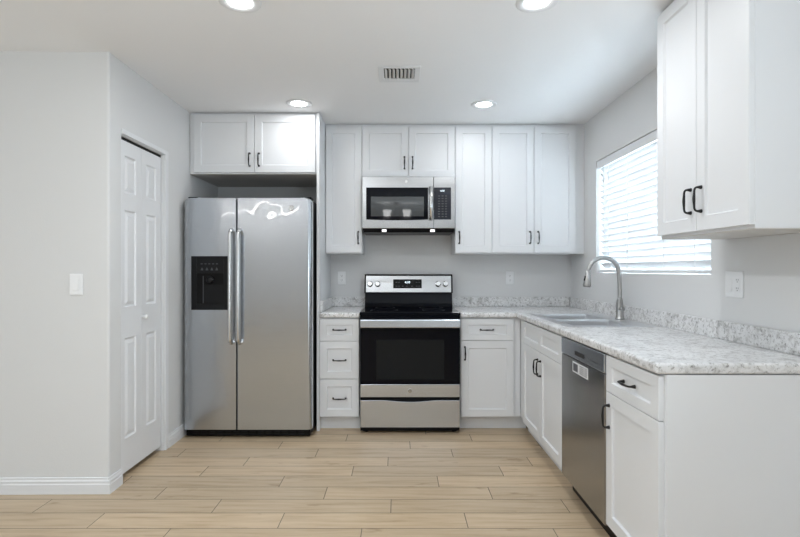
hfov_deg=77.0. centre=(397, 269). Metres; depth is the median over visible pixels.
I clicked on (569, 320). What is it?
sink
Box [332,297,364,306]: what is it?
backsplash
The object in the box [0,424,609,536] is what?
floor
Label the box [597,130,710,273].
window blind
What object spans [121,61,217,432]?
wall
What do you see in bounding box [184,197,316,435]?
refrigerator
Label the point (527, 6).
recessed light
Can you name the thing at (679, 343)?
countertop
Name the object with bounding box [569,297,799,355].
backsplash
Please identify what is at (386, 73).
ceiling vent
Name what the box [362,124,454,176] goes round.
upper cabinet
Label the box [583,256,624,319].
faucet
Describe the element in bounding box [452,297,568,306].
backsplash
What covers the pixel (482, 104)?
recessed light
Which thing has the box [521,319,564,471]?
base cabinet
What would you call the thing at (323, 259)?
panel
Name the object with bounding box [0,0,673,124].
ceiling
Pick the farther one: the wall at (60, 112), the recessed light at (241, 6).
the wall at (60, 112)
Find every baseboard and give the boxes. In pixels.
[0,469,122,494]
[169,423,185,447]
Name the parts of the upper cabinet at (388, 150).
door, door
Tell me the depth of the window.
3.20 m
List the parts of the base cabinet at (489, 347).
drawer, door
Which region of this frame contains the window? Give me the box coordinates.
[621,262,710,273]
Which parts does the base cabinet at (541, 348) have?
door, handle, door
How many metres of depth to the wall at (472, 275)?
4.50 m
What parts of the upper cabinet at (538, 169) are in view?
door, door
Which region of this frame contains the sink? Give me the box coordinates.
[531,314,656,326]
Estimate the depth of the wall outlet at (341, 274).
4.49 m
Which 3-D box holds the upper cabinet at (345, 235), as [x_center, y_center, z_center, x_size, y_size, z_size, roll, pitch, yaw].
[-0.451,-0.670,4.316,0.302,1.078,0.365,0,0,0]
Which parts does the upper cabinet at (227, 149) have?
door, handle, door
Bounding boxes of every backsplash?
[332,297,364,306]
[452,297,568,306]
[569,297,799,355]
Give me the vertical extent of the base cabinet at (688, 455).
0.872 m
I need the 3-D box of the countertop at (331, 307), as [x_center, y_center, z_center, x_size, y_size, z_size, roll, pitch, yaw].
[-0.449,0.307,4.177,0.309,0.126,0.644,0,0,0]
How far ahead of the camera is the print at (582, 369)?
2.51 m
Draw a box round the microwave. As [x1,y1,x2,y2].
[362,177,454,234]
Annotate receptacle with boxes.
[340,274,343,281]
[508,274,511,281]
[735,277,739,291]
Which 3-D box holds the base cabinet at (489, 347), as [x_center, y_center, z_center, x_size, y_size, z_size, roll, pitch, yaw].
[0.742,0.809,4.166,0.525,0.872,0.666,0,0,0]
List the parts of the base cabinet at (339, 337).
drawer, drawer, drawer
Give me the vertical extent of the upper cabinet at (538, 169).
1.078 m
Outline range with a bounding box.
[360,274,460,431]
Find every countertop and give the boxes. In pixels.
[319,297,364,317]
[452,297,799,373]
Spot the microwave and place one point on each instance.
(390, 205)
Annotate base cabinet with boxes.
[320,317,359,427]
[460,317,525,427]
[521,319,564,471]
[601,355,799,536]
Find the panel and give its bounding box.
[317,112,329,430]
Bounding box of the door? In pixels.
[121,137,160,473]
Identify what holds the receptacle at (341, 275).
attached to the wall outlet at (341, 274)
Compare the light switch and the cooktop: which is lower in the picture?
the cooktop
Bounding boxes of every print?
[573,363,577,372]
[579,366,586,377]
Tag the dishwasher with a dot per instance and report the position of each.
(583, 366)
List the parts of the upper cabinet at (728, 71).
door, handle, handle, door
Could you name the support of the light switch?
attached to the wall at (60, 112)
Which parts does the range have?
knob, storage drawer, oven door, handle, knob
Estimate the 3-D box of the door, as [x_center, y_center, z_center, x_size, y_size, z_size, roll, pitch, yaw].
[-1.631,0.213,3.192,0.081,1.994,0.523,0,0,0]
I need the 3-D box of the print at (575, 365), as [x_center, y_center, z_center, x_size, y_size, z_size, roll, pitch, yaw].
[0.924,0.511,2.620,0.001,0.040,0.066,0,0,0]
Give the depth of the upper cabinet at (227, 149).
3.88 m
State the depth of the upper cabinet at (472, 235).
4.18 m
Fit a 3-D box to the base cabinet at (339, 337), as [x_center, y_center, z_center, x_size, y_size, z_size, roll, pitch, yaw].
[-0.451,0.809,4.166,0.305,0.872,0.666,0,0,0]
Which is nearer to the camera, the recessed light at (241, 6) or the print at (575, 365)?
the recessed light at (241, 6)
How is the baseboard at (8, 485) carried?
attached to the wall at (60, 112)
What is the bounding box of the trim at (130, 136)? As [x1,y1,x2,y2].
[121,128,168,450]
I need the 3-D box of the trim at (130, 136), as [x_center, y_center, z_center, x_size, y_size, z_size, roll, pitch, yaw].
[-1.664,0.212,3.214,0.132,2.065,0.584,0,0,0]
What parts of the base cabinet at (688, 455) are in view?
handle, handle, drawer, door, panel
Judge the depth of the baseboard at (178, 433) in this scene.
3.64 m
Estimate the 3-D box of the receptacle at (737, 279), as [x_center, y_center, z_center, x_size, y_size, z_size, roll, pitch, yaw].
[1.543,0.068,2.286,0.002,0.066,0.033,0,0,0]
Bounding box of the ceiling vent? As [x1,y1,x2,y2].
[378,66,420,81]
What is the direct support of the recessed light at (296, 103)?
in the ceiling
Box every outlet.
[338,271,345,283]
[506,271,513,283]
[725,271,743,297]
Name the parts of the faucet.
spout, lever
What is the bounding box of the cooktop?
[360,307,459,315]
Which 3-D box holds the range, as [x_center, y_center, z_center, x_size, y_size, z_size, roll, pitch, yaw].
[0.091,0.643,4.109,0.766,1.203,0.722,0,0,0]
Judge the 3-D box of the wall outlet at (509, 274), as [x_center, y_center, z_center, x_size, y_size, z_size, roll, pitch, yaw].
[1.000,0.075,4.495,0.071,0.116,0.008,0,0,0]
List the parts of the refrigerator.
door, handle, handle, door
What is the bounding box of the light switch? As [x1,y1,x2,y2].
[70,274,82,294]
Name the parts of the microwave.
glass, door, handle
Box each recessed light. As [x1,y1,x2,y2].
[218,0,261,12]
[286,99,311,107]
[471,100,496,108]
[516,0,558,12]
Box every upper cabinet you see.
[190,113,316,186]
[326,124,364,254]
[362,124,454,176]
[451,124,491,254]
[487,124,583,254]
[657,0,799,238]
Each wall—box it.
[0,51,120,477]
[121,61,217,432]
[218,187,570,407]
[571,67,799,332]
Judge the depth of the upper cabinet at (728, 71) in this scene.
1.88 m
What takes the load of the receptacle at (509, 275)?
attached to the wall outlet at (509, 274)
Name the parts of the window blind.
ladder cord, ladder cord, rail, ladder cord, ladder cord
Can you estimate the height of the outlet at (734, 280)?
0.120 m
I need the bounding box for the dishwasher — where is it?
[562,337,616,536]
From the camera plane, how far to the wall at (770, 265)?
2.80 m

